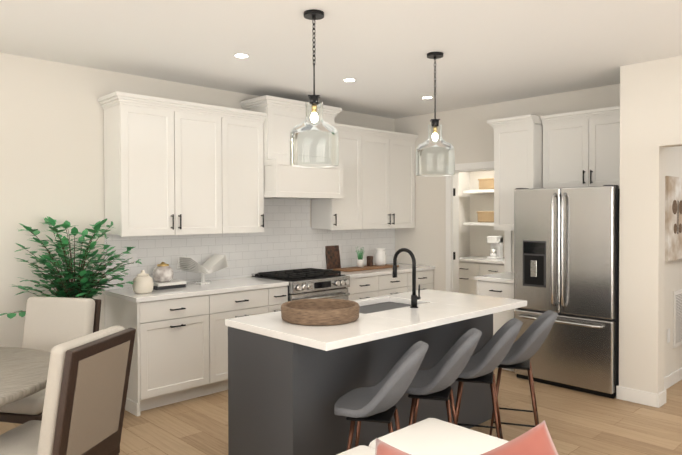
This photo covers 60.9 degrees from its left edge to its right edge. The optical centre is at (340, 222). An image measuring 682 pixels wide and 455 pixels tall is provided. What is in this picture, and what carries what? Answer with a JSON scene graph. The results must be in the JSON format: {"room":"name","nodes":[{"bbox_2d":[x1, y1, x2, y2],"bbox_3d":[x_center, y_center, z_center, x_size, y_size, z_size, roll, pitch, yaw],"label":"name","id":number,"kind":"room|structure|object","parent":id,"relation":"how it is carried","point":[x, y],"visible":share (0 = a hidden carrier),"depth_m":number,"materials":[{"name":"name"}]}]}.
{"room":"dining room and kitchen","nodes":[
{"label":"dining room and kitchen","id":0,"kind":"room"},
{"bbox_2d":[0,53,471,347],"bbox_3d":[-1.811,0.097,5.146,11.720,2.763,0.120,-1,1,-44],"label":"wall","id":1,"kind":"structure","parent":0,"point":[52,139],"depth_m":4.70,"materials":[{"name":"white paint"}]},
{"bbox_2d":[101,95,224,234],"bbox_3d":[-1.536,-0.448,5.080,0.939,1.082,0.330,-1,1,-44],"label":"upper cabinet","id":2,"kind":"object","parent":1,"relation":"attached to","point":[174,167],"depth_m":4.89,"materials":[{"name":"white wood"}]},
{"bbox_2d":[225,111,264,232],"bbox_3d":[-1.029,-0.457,5.567,0.469,1.082,0.330,-1,1,-44],"label":"upper cabinet","id":3,"kind":"object","parent":1,"relation":"attached to","point":[244,146],"depth_m":5.46,"materials":[{"name":"white wood"}]},
{"bbox_2d":[104,199,394,289],"bbox_3d":[-0.646,0.140,6.174,3.723,0.821,0.011,-1,1,-44],"label":"backsplash","id":4,"kind":"structure","parent":1,"relation":"attached to","point":[288,238],"depth_m":6.03,"materials":[{"name":"tile"}]},
{"bbox_2d":[240,95,342,199],"bbox_3d":[-0.474,-0.727,5.966,0.994,0.966,0.518,-1,1,-44],"label":"range hood","id":5,"kind":"object","parent":1,"relation":"attached to","point":[283,179],"visible":0.73,"depth_m":5.73,"materials":[{"name":"white painted wood"}]},
{"bbox_2d":[311,127,362,229],"bbox_3d":[-0.047,-0.474,6.510,0.473,1.082,0.330,-1,1,-44],"label":"upper cabinet","id":6,"kind":"object","parent":1,"relation":"attached to","point":[346,213],"depth_m":6.42,"materials":[{"name":"white wood"}]},
{"bbox_2d":[363,131,414,228],"bbox_3d":[0.465,-0.483,7.002,0.947,1.082,0.330,-1,1,-44],"label":"upper cabinet","id":7,"kind":"object","parent":1,"relation":"attached to","point":[378,179],"depth_m":6.86,"materials":[{"name":"white wood"}]},
{"bbox_2d":[0,368,681,454],"bbox_3d":[1.157,1.566,2.170,11.840,0.100,8.551,-1,1,-44],"label":"floor","id":8,"kind":"structure","parent":0,"point":[579,423],"depth_m":4.28,"materials":[{"name":"brown wood"}]},
{"bbox_2d":[0,347,50,405],"bbox_3d":[-2.081,1.135,2.818,1.340,0.760,1.340,-1,1,-44],"label":"dining table","id":9,"kind":"object","parent":8,"relation":"on","point":[23,372],"visible":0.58,"depth_m":2.91,"materials":[{"name":"grey wood"}]},
{"bbox_2d":[0,296,101,423],"bbox_3d":[-1.894,1.000,3.616,0.510,1.005,0.602,0,1,13],"label":"dining chair","id":10,"kind":"object","parent":8,"relation":"on","point":[50,323],"visible":0.5,"depth_m":3.75,"materials":[{"name":"beige fabric"}]},
{"bbox_2d":[0,326,135,454],"bbox_3d":[-1.351,1.012,2.686,0.602,1.005,0.510,0,1,10],"label":"dining chair","id":11,"kind":"object","parent":8,"relation":"on","point":[85,394],"visible":1,"depth_m":2.57,"materials":[{"name":"beige fabric"}]},
{"bbox_2d":[0,216,141,318],"bbox_3d":[-2.010,0.721,4.281,0.942,1.543,0.838,-1,1,-44],"label":"ficus plant","id":12,"kind":"object","parent":8,"relation":"on","point":[82,286],"visible":0.69,"depth_m":4.28,"materials":[{"name":"green plant"}]},
{"bbox_2d":[105,293,210,415],"bbox_3d":[-1.546,1.044,4.888,0.629,0.876,0.619,-1,1,-44],"label":"base cabinet","id":13,"kind":"object","parent":8,"relation":"on","point":[180,350],"depth_m":4.65,"materials":[{"name":"white wood"}]},
{"bbox_2d":[103,277,288,304],"bbox_3d":[-1.243,0.580,5.160,1.486,0.036,0.639,-1,1,-44],"label":"countertop","id":14,"kind":"structure","parent":13,"relation":"on","point":[231,285],"depth_m":4.92,"materials":[{"name":"white stone"}]},
{"bbox_2d":[132,270,153,293],"bbox_3d":[-1.603,0.477,4.698,0.164,0.184,0.164,-1,1,-44],"label":"jar","id":15,"kind":"object","parent":14,"relation":"on","point":[143,284],"visible":0.98,"depth_m":4.64,"materials":[{"name":"beige ceramic"}]},
{"bbox_2d":[153,279,186,289],"bbox_3d":[-1.514,0.538,5.034,0.282,0.051,0.200,-1,1,-44],"label":"books","id":16,"kind":"object","parent":14,"relation":"on","point":[174,283],"visible":0.71,"depth_m":4.96,"materials":[{"name":"grey paper"}]},
{"bbox_2d":[152,262,173,281],"bbox_3d":[-1.536,0.426,5.010,0.176,0.172,0.176,-1,1,-44],"label":"jar","id":17,"kind":"object","parent":16,"relation":"on","point":[162,271],"visible":1,"depth_m":4.95,"materials":[{"name":"clear glass"}]},
{"bbox_2d":[176,254,228,283],"bbox_3d":[-1.262,0.432,5.302,0.170,0.254,0.470,1,1,38],"label":"decor","id":18,"kind":"object","parent":14,"relation":"on","point":[214,263],"visible":1,"depth_m":5.28,"materials":[{"name":"white ceramic"}]},
{"bbox_2d":[211,289,270,393],"bbox_3d":[-1.098,1.036,5.319,0.615,0.876,0.619,-1,1,-44],"label":"base cabinet","id":19,"kind":"object","parent":8,"relation":"on","point":[224,306],"depth_m":5.00,"materials":[{"name":"white wood"}]},
{"bbox_2d":[271,285,288,311],"bbox_3d":[-0.794,1.030,5.610,0.226,0.876,0.619,-1,1,-44],"label":"base cabinet","id":20,"kind":"object","parent":8,"relation":"on","point":[279,296],"depth_m":5.38,"materials":[{"name":"white wood"}]},
{"bbox_2d":[252,268,349,300],"bbox_3d":[-0.390,0.974,5.910,0.759,0.938,0.708,-1,1,-44],"label":"range","id":21,"kind":"object","parent":8,"relation":"on","point":[309,283],"visible":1,"depth_m":5.73,"materials":[{"name":"grey metal"}]},
{"bbox_2d":[225,301,492,454],"bbox_3d":[0.230,1.051,3.946,1.948,0.880,0.634,-1,1,-44],"label":"kitchen island","id":22,"kind":"object","parent":8,"relation":"on","point":[289,385],"depth_m":3.32,"materials":[{"name":"grey wood"}]},
{"bbox_2d":[225,289,526,352],"bbox_3d":[0.323,0.592,3.841,1.964,0.040,0.908,-1,1,-44],"label":"island countertop","id":23,"kind":"structure","parent":22,"relation":"on","point":[435,307],"depth_m":3.47,"materials":[{"name":"white stone"}]},
{"bbox_2d":[281,298,359,325],"bbox_3d":[-0.124,0.534,3.484,0.472,0.088,0.472,-1,1,-44],"label":"bowl","id":24,"kind":"object","parent":23,"relation":"on","point":[320,312],"visible":1,"depth_m":3.33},
{"bbox_2d":[392,248,420,307],"bbox_3d":[0.447,0.371,3.958,0.090,0.396,0.215,-1,1,-44],"label":"faucet","id":25,"kind":"object","parent":23,"relation":"on","point":[414,297],"visible":1,"depth_m":3.89,"materials":[{"name":"black metal"}]},
{"bbox_2d":[346,275,381,299],"bbox_3d":[0.022,1.016,6.394,0.490,0.876,0.619,-1,1,-44],"label":"base cabinet","id":26,"kind":"object","parent":8,"relation":"on","point":[372,283],"depth_m":6.19,"materials":[{"name":"white wood"}]},
{"bbox_2d":[326,263,433,278],"bbox_3d":[0.384,0.552,6.723,1.480,0.036,0.639,-1,1,-44],"label":"countertop","id":27,"kind":"structure","parent":26,"relation":"on","point":[362,274],"depth_m":6.49,"materials":[{"name":"white stone"}]},
{"bbox_2d":[325,245,340,268],"bbox_3d":[-0.094,0.400,6.684,0.200,0.266,0.067,-1,1,-44],"label":"cutting board","id":28,"kind":"object","parent":27,"relation":"on","point":[332,254],"visible":0.93,"depth_m":6.67,"materials":[{"name":"brown wood"}]},
{"bbox_2d":[333,264,398,271],"bbox_3d":[0.301,0.523,6.694,0.860,0.020,0.240,-1,1,-44],"label":"serving board","id":29,"kind":"object","parent":27,"relation":"on","point":[349,269],"visible":0.77,"depth_m":6.57,"materials":[{"name":"brown wood"}]},
{"bbox_2d":[356,246,363,266],"bbox_3d":[0.229,0.390,6.663,0.131,0.244,0.120,-1,1,-44],"label":"pot","id":30,"kind":"object","parent":29,"relation":"on","point":[360,261],"visible":1,"depth_m":6.65,"materials":[{"name":"white ceramic"}]},
{"bbox_2d":[367,256,372,265],"bbox_3d":[0.338,0.452,6.805,0.060,0.115,0.050,-1,1,-44],"label":"block","id":31,"kind":"object","parent":29,"relation":"on","point":[369,260],"visible":0.98,"depth_m":6.78,"materials":[{"name":"brown wood"}]},
{"bbox_2d":[374,248,385,265],"bbox_3d":[0.479,0.408,6.905,0.176,0.200,0.144,-1,1,-44],"label":"pitcher","id":32,"kind":"object","parent":29,"relation":"on","point":[380,258],"visible":1,"depth_m":6.84,"materials":[{"name":"white ceramic"}]},
{"bbox_2d":[334,341,428,450],"bbox_3d":[0.215,1.071,3.077,0.493,0.869,0.443,0,1,13],"label":"stool","id":33,"kind":"object","parent":8,"relation":"on","point":[377,402],"visible":0.98,"depth_m":2.97,"materials":[{"name":"fabric"}]},
{"bbox_2d":[382,271,409,295],"bbox_3d":[0.375,1.010,6.734,0.491,0.876,0.619,-1,1,-44],"label":"base cabinet","id":34,"kind":"object","parent":8,"relation":"on","point":[401,284],"depth_m":6.54,"materials":[{"name":"white wood"}]},
{"bbox_2d":[410,271,433,290],"bbox_3d":[0.729,1.003,7.074,0.491,0.876,0.619,-1,1,-44],"label":"base cabinet","id":35,"kind":"object","parent":8,"relation":"on","point":[425,279],"depth_m":6.88,"materials":[{"name":"white wood"}]},
{"bbox_2d":[337,418,508,454],"bbox_3d":[0.453,1.248,1.857,1.460,0.550,1.540,-1,1,-44],"label":"sofa","id":36,"kind":"object","parent":8,"relation":"on","point":[431,436],"visible":0.73,"depth_m":2.56,"materials":[{"name":"white fabric"}]},
{"bbox_2d":[375,438,410,454],"bbox_3d":[0.195,0.823,1.693,0.117,0.295,0.300,-1,1,-44],"label":"pillow","id":37,"kind":"object","parent":36,"relation":"on","point":[383,448],"visible":1,"depth_m":1.77,"materials":[{"name":"pink fabric"}]},
{"bbox_2d":[481,420,558,454],"bbox_3d":[0.549,0.782,1.728,0.249,0.366,0.278,-1,1,-44],"label":"pillow","id":38,"kind":"object","parent":36,"relation":"on","point":[536,440],"visible":1,"depth_m":1.73,"materials":[{"name":"pink fabric"}]},
{"bbox_2d":[405,328,481,425],"bbox_3d":[0.579,1.065,3.432,0.493,0.869,0.443,0,1,15],"label":"stool","id":39,"kind":"object","parent":8,"relation":"on","point":[438,379],"visible":0.88,"depth_m":3.31,"materials":[{"name":"fabric"}]},
{"bbox_2d":[459,260,478,294],"bbox_3d":[1.929,0.983,8.188,0.620,0.876,0.450,-1,1,-44],"label":"base cabinet","id":40,"kind":"object","parent":8,"relation":"on","point":[471,268],"depth_m":7.94,"materials":[{"name":"white wood"}]},
{"bbox_2d":[459,256,503,263],"bbox_3d":[2.370,0.521,7.705,0.640,0.036,1.750,-1,1,-44],"label":"countertop","id":41,"kind":"structure","parent":40,"relation":"on","point":[470,259],"depth_m":7.86,"materials":[{"name":"white stone"}]},
{"bbox_2d":[487,236,502,258],"bbox_3d":[2.123,0.343,7.999,0.180,0.310,0.150,-1,1,-44],"label":"coffee maker","id":42,"kind":"object","parent":41,"relation":"on","point":[496,249],"visible":1,"depth_m":7.96,"materials":[{"name":"white plastic"}]},
{"bbox_2d":[453,318,522,438],"bbox_3d":[0.918,1.059,3.757,0.492,0.869,0.443,0,1,16],"label":"stool","id":43,"kind":"object","parent":8,"relation":"on","point":[485,361],"visible":0.77,"depth_m":3.64,"materials":[{"name":"fabric"}]},
{"bbox_2d":[479,264,503,275],"bbox_3d":[2.240,0.987,7.863,0.620,0.876,0.450,-1,1,-44],"label":"base cabinet","id":44,"kind":"object","parent":8,"relation":"on","point":[484,269],"depth_m":7.68,"materials":[{"name":"white wood"}]},
{"bbox_2d":[475,272,517,370],"bbox_3d":[1.732,1.000,5.914,0.661,0.914,0.460,-1,1,-44],"label":"base cabinet","id":45,"kind":"object","parent":8,"relation":"on","point":[500,285],"visible":0.29,"depth_m":5.71,"materials":[{"name":"white painted wood"},{"name":"black metal"}]},
{"bbox_2d":[489,310,557,435],"bbox_3d":[1.260,1.053,4.077,0.493,0.869,0.443,0,1,18],"label":"stool","id":46,"kind":"object","parent":8,"relation":"on","point":[526,346],"visible":0.79,"depth_m":3.95,"materials":[{"name":"fabric"}]},
{"bbox_2d":[514,185,619,398],"bbox_3d":[2.226,0.571,5.402,0.956,1.785,0.906,-1,1,-44],"label":"fridge","id":47,"kind":"object","parent":8,"relation":"on","point":[566,254],"visible":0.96,"depth_m":5.03,"materials":[{"name":"grey metal"}]},
{"bbox_2d":[0,0,681,118],"bbox_3d":[1.149,-1.297,2.126,11.840,0.100,8.551,-1,1,-44],"label":"ceiling","id":48,"kind":"structure","parent":0,"point":[495,51],"depth_m":4.14,"materials":[{"name":"white paint"}]},
{"bbox_2d":[233,53,249,57],"bbox_3d":[-0.760,-1.273,4.431,0.123,0.006,0.123,0,1,1],"label":"recessed light","id":49,"kind":"object","parent":48,"relation":"in","point":[240,55],"depth_m":4.41,"materials":[{"name":"white"}]},
{"bbox_2d":[289,9,338,167],"bbox_3d":[-0.162,-0.803,3.507,0.300,0.920,0.300,-1,1,-44],"label":"pendant light","id":50,"kind":"object","parent":48,"relation":"hanging from","point":[312,15],"visible":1,"depth_m":3.55,"materials":[{"name":"clear glass"}]},
{"bbox_2d":[343,78,355,81],"bbox_3d":[0.077,-1.288,5.249,0.123,0.006,0.123,0,1,1],"label":"recessed light","id":51,"kind":"object","parent":48,"relation":"in","point":[346,79],"depth_m":5.22,"materials":[{"name":"white"}]},
{"bbox_2d":[421,96,432,98],"bbox_3d":[0.899,-1.302,6.053,0.123,0.006,0.123,0,1,1],"label":"recessed light","id":52,"kind":"object","parent":48,"relation":"in","point":[424,97],"depth_m":6.03,"materials":[{"name":"white"}]},
{"bbox_2d":[415,52,454,175],"bbox_3d":[0.715,-0.820,4.412,0.300,0.920,0.300,-1,1,-44],"label":"pendant light","id":53,"kind":"object","parent":48,"relation":"hanging from","point":[428,142],"visible":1,"depth_m":4.45,"materials":[{"name":"clear glass"}]},
{"bbox_2d":[468,129,513,271],"bbox_3d":[2.655,0.041,7.959,0.120,2.763,2.010,-1,1,-44],"label":"wall","id":54,"kind":"structure","parent":0,"point":[482,139],"depth_m":8.40,"materials":[{"name":"white paint"}]},
{"bbox_2d":[463,189,493,225],"bbox_3d":[2.481,-0.435,7.806,0.328,0.960,1.760,-1,1,-44],"label":"shelf","id":55,"kind":"object","parent":54,"relation":"attached to","point":[478,192],"visible":0.24,"depth_m":8.16,"materials":[{"name":"white wood"}]},
{"bbox_2d":[477,211,493,221],"bbox_3d":[2.133,-0.079,8.169,0.272,0.154,0.352,-1,1,-44],"label":"basket","id":56,"kind":"object","parent":55,"relation":"on","point":[485,216],"visible":0.46,"depth_m":8.10,"materials":[{"name":"beige wicker"}]},
{"bbox_2d":[478,178,493,189],"bbox_3d":[2.145,-0.538,8.147,0.272,0.154,0.352,-1,1,-44],"label":"basket","id":57,"kind":"object","parent":55,"relation":"on","point":[486,183],"visible":0.35,"depth_m":8.08,"materials":[{"name":"beige wicker"}]},
{"bbox_2d":[532,97,591,115],"bbox_3d":[2.691,0.060,6.702,1.530,2.763,0.150,-1,1,-44],"label":"wall","id":58,"kind":"structure","parent":0,"point":[541,106],"depth_m":5.91,"materials":[{"name":"white paint"}]},
{"bbox_2d":[446,161,511,292],"bbox_3d":[1.587,0.384,6.617,0.139,2.125,0.860,-1,1,-44],"label":"door frame","id":59,"kind":"structure","parent":58,"relation":"attached to","point":[476,166],"depth_m":6.83,"materials":[{"name":"white painted wood"},{"name":"black metal"}]},
{"bbox_2d":[487,114,542,230],"bbox_3d":[1.827,-0.490,5.990,0.380,1.144,0.495,-1,1,-44],"label":"upper cabinet","id":60,"kind":"object","parent":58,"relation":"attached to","point":[518,151],"visible":0.54,"depth_m":5.88,"materials":[{"name":"white wood"}]},
{"bbox_2d":[540,106,619,187],"bbox_3d":[2.448,-0.695,5.588,0.393,0.725,0.927,-1,1,-44],"label":"upper cabinet","id":61,"kind":"object","parent":58,"relation":"attached to","point":[581,148],"visible":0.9,"depth_m":5.53,"materials":[{"name":"white wood"}]},
{"bbox_2d":[616,55,681,393],"bbox_3d":[4.186,0.113,2.982,0.150,2.763,5.250,-1,1,-44],"label":"wall","id":62,"kind":"structure","parent":0,"point":[648,94],"depth_m":4.70,"materials":[{"name":"white paint"}]},
{"bbox_2d":[616,386,661,407],"bbox_3d":[2.416,1.418,4.730,0.013,0.110,0.329,-1,1,-44],"label":"baseboard","id":63,"kind":"structure","parent":62,"relation":"attached to","point":[643,397],"depth_m":4.71,"materials":[{"name":"white wood"}]},
{"bbox_2d":[667,328,669,342],"bbox_3d":[2.909,1.005,5.151,0.070,0.120,0.004,-1,1,-44],"label":"outlet","id":64,"kind":"object","parent":62,"relation":"attached to","point":[668,335],"visible":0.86,"depth_m":5.14,"materials":[{"name":"white plastic"}]},
{"bbox_2d":[660,367,681,393],"bbox_3d":[3.623,1.398,5.838,2.959,0.110,0.013,-1,1,-44],"label":"baseboard","id":65,"kind":"structure","parent":62,"relation":"attached to","point":[676,376],"depth_m":5.20,"materials":[{"name":"white wood"}]},
{"bbox_2d":[665,176,681,260],"bbox_3d":[3.126,-0.038,5.324,0.850,0.740,0.036,-1,1,-44],"label":"canvas art","id":66,"kind":"object","parent":62,"relation":"attached to","point":[673,217],"visible":1,"depth_m":5.11,"materials":[{"name":"beige fabric"}]},
{"bbox_2d":[673,289,681,347],"bbox_3d":[3.145,0.876,5.371,0.380,0.510,0.012,-1,1,-44],"label":"air vent","id":67,"kind":"object","parent":62,"relation":"in","point":[677,328],"visible":0.94,"depth_m":5.29,"materials":[{"name":"white metal"}]}
]}

